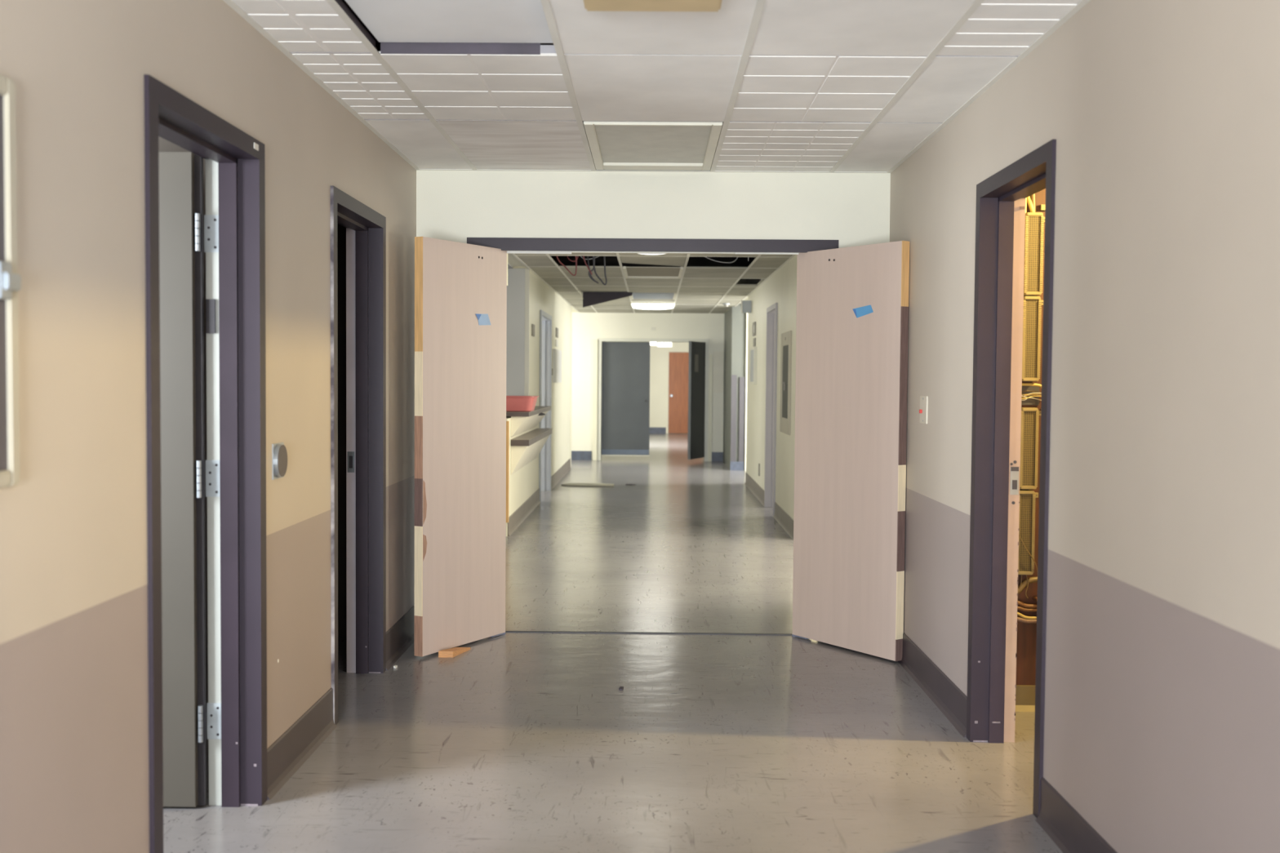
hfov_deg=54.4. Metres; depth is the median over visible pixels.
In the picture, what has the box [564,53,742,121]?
tile
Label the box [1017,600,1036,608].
cable
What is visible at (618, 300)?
tile
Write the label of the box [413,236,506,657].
door leaf
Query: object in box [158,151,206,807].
door leaf
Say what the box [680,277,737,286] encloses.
tile
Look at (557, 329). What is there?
wall sign
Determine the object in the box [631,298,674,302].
tile
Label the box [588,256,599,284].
cable
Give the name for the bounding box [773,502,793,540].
baseboard
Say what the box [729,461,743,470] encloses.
baseboard
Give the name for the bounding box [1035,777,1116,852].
baseboard
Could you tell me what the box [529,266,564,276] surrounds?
tile
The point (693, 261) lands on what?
ceiling
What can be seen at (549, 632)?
trim
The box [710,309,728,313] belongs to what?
tile
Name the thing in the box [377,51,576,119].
tile
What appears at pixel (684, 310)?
tile
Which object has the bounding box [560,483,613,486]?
floor strip
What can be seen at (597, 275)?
cable
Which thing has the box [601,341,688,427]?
wall
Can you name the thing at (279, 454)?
holder
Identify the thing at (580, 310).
tile
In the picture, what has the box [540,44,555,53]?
trim
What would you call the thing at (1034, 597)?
cable
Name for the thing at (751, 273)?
tile
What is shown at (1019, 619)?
cable
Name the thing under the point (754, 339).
wall sign
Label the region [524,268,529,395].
trim
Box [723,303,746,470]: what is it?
wall pier
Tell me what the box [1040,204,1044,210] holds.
tab
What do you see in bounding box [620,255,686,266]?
tile
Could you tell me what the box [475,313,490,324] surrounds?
tape
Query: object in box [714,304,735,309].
tile
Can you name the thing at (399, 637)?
baseboard
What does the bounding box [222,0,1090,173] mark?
trim
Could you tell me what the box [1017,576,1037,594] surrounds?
cable
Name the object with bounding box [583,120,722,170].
recessed light
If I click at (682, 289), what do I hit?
tile
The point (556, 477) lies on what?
baseboard
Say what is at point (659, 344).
ceiling light
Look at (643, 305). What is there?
light
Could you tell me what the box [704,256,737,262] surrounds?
cable
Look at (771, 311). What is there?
door
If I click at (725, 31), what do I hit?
tile
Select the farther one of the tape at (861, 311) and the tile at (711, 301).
the tile at (711, 301)
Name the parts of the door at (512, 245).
closer rail, closer rail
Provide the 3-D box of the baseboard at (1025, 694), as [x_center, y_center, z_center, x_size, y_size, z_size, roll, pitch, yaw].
[1.971,1.120,5.107,1.125,0.100,0.040,0,2,1]
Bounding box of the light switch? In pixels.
[919,395,928,423]
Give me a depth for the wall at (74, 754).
2.89 m
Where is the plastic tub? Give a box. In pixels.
[506,395,538,411]
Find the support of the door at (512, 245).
in the wall at (851, 209)
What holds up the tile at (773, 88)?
on the trim at (760, 4)
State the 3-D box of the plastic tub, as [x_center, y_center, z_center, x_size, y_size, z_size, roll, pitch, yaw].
[-1.130,-0.203,10.993,0.456,0.133,0.388,0,2,1]
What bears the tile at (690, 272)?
on the trim at (618, 255)
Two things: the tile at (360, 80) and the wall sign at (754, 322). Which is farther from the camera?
the wall sign at (754, 322)
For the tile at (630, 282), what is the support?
on the trim at (618, 255)
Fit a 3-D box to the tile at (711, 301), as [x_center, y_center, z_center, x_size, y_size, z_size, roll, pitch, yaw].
[0.792,-1.737,17.288,0.600,0.009,1.190,0,2,1]
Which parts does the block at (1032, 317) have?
contact panel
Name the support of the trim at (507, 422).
attached to the wall at (74, 754)
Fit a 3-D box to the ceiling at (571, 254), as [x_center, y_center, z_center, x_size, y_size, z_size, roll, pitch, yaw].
[0.091,-1.411,8.695,2.440,0.014,4.288,0,2,1]
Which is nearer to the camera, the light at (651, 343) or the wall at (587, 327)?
the wall at (587, 327)
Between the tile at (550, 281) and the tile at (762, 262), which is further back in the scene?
the tile at (550, 281)
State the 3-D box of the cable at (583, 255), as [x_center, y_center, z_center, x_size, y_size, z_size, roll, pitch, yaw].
[-0.509,-1.575,11.388,0.152,0.366,0.065,-2,3,-44]
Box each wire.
[1018,533,1037,573]
[1025,574,1028,598]
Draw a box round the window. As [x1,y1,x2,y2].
[506,268,524,395]
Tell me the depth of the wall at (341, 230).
6.41 m
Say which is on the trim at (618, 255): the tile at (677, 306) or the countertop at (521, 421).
the tile at (677, 306)
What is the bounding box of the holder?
[271,442,287,479]
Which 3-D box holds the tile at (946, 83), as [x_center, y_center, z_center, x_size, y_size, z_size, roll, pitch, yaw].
[1.116,-1.242,4.626,0.295,0.009,1.055,0,2,1]
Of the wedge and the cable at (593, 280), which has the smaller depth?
the wedge
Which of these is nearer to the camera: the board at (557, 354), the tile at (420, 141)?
the tile at (420, 141)
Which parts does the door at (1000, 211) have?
strike plate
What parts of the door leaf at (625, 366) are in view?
kick plate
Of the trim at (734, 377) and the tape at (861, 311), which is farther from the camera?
the trim at (734, 377)
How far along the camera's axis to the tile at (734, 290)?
14.95 m
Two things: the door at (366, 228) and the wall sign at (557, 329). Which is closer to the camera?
the door at (366, 228)
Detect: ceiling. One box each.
[342,0,755,266]
[515,253,792,257]
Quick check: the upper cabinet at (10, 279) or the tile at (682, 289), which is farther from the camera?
the tile at (682, 289)
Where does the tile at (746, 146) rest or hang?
on the trim at (760, 4)
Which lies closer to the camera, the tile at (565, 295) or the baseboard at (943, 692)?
the baseboard at (943, 692)
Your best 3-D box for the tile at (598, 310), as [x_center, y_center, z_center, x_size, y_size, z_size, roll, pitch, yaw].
[-0.402,-1.841,19.724,0.600,0.009,1.240,0,2,1]
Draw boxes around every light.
[583,0,721,11]
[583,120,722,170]
[622,266,683,279]
[630,293,677,299]
[631,302,675,309]
[649,342,657,345]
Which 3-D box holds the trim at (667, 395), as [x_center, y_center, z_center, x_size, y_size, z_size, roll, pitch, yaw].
[0.675,-0.851,30.469,0.050,2.050,0.030,0,2,1]
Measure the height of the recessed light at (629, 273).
0.022 m
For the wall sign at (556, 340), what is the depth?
15.63 m
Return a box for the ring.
[1022,382,1041,388]
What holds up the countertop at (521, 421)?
attached to the wall at (74, 754)
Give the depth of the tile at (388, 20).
3.84 m
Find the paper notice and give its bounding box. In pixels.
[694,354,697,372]
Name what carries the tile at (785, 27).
on the trim at (760, 4)
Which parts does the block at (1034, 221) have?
contact panel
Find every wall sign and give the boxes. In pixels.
[531,324,534,336]
[555,327,558,337]
[555,339,558,346]
[752,321,755,336]
[753,337,755,346]
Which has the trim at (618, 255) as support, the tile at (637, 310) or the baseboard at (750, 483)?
the tile at (637, 310)
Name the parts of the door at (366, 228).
strike plate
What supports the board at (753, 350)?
attached to the wall at (1162, 715)
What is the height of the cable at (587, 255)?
0.371 m
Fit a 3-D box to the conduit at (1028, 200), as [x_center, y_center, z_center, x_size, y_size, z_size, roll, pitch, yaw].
[1.565,-1.039,5.013,0.067,0.385,0.028,0,2,1]
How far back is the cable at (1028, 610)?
5.07 m
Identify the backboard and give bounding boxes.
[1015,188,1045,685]
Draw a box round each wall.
[0,0,570,852]
[158,136,512,755]
[416,120,890,248]
[571,291,724,461]
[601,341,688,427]
[736,0,1279,852]
[744,312,747,471]
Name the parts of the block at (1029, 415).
contact panel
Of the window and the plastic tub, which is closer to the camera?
the plastic tub
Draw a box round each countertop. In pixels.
[506,405,551,437]
[511,428,551,475]
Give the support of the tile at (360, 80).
on the trim at (760, 4)
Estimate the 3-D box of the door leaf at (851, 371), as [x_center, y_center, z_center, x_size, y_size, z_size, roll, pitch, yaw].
[1.030,0.115,6.217,0.047,2.008,0.764,-1,3,-34]
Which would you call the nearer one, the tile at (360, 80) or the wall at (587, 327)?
the tile at (360, 80)
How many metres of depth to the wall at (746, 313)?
18.34 m
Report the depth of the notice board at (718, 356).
20.35 m
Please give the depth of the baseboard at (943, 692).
5.24 m
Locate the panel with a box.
[582,292,632,307]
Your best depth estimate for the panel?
15.45 m
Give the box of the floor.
[163,433,1062,852]
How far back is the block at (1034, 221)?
5.00 m
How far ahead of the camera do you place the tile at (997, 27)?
3.74 m
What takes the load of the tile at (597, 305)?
on the trim at (618, 255)
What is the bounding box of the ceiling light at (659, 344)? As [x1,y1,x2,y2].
[657,342,671,346]
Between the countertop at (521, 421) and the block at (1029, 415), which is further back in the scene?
the countertop at (521, 421)
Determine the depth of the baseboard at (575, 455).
20.43 m
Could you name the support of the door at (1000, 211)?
in the wall at (1162, 715)
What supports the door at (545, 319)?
in the wall at (74, 754)
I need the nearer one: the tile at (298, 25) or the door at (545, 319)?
the tile at (298, 25)
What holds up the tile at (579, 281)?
on the trim at (618, 255)
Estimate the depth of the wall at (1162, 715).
3.11 m
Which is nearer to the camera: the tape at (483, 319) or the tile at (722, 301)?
the tape at (483, 319)
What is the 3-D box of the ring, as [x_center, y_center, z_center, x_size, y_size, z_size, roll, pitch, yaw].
[1.581,-0.122,5.064,0.134,0.110,0.034,0,2,1]
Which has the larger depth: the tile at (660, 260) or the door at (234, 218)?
the tile at (660, 260)
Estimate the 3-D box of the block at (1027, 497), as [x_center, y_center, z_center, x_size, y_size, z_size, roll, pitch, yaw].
[1.576,0.430,5.070,0.099,0.342,0.066,0,2,1]
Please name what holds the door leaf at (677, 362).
in the wall at (658, 355)
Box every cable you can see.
[555,255,577,275]
[582,255,592,275]
[586,255,593,279]
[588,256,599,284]
[592,256,607,284]
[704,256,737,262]
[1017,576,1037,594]
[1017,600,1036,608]
[1017,605,1036,612]
[1017,612,1036,619]
[1017,617,1036,623]
[1032,595,1037,601]
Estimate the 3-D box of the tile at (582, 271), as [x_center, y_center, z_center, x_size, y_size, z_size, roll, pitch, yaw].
[-0.477,-1.564,12.580,0.600,0.009,1.240,0,2,1]
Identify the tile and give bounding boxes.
[231,0,370,52]
[291,53,428,119]
[345,0,553,43]
[365,120,471,168]
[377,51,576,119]
[435,119,591,169]
[516,254,555,266]
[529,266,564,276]
[541,277,572,285]
[549,0,756,54]
[549,284,577,292]
[557,292,581,297]
[558,265,622,277]
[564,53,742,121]
[564,298,582,303]
[568,276,625,285]
[570,303,592,308]
[574,307,595,312]
[575,285,626,291]
[581,291,629,298]
[591,303,632,308]
[595,308,633,312]
[600,298,631,303]
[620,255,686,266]
[626,278,679,286]
[627,285,678,293]
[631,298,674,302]
[634,307,671,313]
[672,308,711,313]
[674,304,715,309]
[675,298,719,304]
[676,293,725,299]
[678,286,730,293]
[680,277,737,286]
[683,266,747,278]
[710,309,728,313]
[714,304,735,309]
[715,121,871,171]
[718,299,742,304]
[722,293,748,299]
[728,287,755,293]
[729,54,927,121]
[733,284,758,286]
[741,268,777,278]
[749,0,974,56]
[750,256,790,267]
[835,122,941,171]
[877,56,1016,122]
[936,0,1080,55]
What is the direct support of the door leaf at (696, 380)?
attached to the door at (600, 340)
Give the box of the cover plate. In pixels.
[1021,386,1039,404]
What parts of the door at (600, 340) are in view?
trim, trim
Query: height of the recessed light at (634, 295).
0.012 m
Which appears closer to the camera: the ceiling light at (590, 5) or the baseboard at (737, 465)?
the ceiling light at (590, 5)
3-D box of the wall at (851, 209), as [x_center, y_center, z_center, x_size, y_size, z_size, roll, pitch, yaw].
[0.060,-0.301,6.518,2.440,2.800,0.150,0,2,1]
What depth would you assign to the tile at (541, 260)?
11.38 m
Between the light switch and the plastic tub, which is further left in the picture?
the plastic tub
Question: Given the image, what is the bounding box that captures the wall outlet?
[758,463,759,475]
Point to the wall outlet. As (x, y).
(758, 464)
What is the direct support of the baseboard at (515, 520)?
attached to the wall at (74, 754)
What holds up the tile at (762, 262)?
on the trim at (618, 255)
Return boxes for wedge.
[438,647,471,657]
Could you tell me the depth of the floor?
4.73 m
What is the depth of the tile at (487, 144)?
5.69 m
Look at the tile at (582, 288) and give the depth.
14.87 m
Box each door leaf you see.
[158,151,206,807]
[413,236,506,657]
[601,342,649,456]
[668,352,688,433]
[687,341,705,459]
[791,240,909,661]
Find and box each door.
[143,74,266,852]
[330,185,386,724]
[466,237,838,254]
[538,310,551,502]
[592,337,712,461]
[764,302,777,515]
[966,139,1056,817]
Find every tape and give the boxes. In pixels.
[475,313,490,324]
[852,304,873,317]
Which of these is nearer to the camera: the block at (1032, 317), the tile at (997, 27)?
the tile at (997, 27)
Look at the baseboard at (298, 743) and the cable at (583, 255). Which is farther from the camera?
the cable at (583, 255)
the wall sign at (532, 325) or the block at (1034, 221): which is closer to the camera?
the block at (1034, 221)
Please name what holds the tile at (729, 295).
on the trim at (618, 255)
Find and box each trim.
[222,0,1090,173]
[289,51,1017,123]
[334,0,540,54]
[505,631,791,635]
[506,421,509,522]
[511,253,795,313]
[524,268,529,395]
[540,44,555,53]
[569,306,572,467]
[666,350,668,433]
[730,374,744,462]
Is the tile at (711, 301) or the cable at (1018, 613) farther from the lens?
the tile at (711, 301)
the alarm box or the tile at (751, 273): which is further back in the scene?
the alarm box
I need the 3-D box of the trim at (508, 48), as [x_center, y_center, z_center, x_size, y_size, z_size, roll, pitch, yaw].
[-0.610,-1.228,3.512,0.549,0.040,1.200,0,2,1]
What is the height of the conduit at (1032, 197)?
0.371 m
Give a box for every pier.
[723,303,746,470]
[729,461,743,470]
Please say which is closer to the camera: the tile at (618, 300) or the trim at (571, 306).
the tile at (618, 300)
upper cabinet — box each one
[0,74,21,488]
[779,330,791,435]
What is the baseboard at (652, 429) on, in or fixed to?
attached to the wall at (658, 355)
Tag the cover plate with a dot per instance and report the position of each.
(1029, 401)
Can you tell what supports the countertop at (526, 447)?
attached to the wall at (74, 754)
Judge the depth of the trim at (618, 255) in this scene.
13.00 m
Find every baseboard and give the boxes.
[266,687,337,799]
[386,605,414,670]
[506,488,540,536]
[551,457,571,490]
[571,450,723,461]
[649,426,666,433]
[744,472,764,506]
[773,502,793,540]
[897,632,967,737]
[1015,684,1035,711]
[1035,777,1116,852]
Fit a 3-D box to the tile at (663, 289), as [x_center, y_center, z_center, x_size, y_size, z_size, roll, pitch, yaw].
[0.158,-1.651,14.946,0.600,0.009,1.090,0,2,1]
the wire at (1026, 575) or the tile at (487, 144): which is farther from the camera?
the tile at (487, 144)
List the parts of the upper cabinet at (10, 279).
pane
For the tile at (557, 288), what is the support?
on the trim at (618, 255)
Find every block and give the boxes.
[1017,489,1038,574]
[1019,407,1040,489]
[1022,296,1043,381]
[1023,212,1044,296]
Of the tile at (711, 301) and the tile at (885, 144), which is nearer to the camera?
the tile at (885, 144)
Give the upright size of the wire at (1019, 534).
0.211 m
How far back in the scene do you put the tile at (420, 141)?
5.69 m
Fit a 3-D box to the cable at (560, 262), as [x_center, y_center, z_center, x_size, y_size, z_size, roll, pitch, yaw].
[-0.681,-1.544,11.227,0.213,0.339,0.360,0,2,1]
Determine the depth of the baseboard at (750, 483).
14.51 m
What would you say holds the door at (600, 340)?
in the wall at (587, 327)
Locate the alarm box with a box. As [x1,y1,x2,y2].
[741,300,751,312]
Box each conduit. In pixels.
[1024,197,1026,239]
[1026,196,1035,212]
[1030,193,1035,212]
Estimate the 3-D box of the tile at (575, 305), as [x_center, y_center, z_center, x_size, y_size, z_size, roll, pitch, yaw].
[-0.872,-1.797,18.505,0.295,0.009,1.190,0,2,1]
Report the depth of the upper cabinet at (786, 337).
11.26 m
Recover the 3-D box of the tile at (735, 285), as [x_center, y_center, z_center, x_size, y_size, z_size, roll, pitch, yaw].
[1.218,-1.615,14.256,0.295,0.009,0.250,0,2,1]
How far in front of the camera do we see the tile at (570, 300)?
17.28 m
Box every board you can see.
[552,348,561,382]
[712,351,724,392]
[749,346,757,384]
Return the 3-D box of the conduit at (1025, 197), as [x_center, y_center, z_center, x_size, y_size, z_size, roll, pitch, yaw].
[1.528,-0.931,5.006,0.052,0.602,0.027,0,2,1]
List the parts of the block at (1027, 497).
contact panel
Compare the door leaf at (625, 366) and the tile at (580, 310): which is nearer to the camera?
the tile at (580, 310)

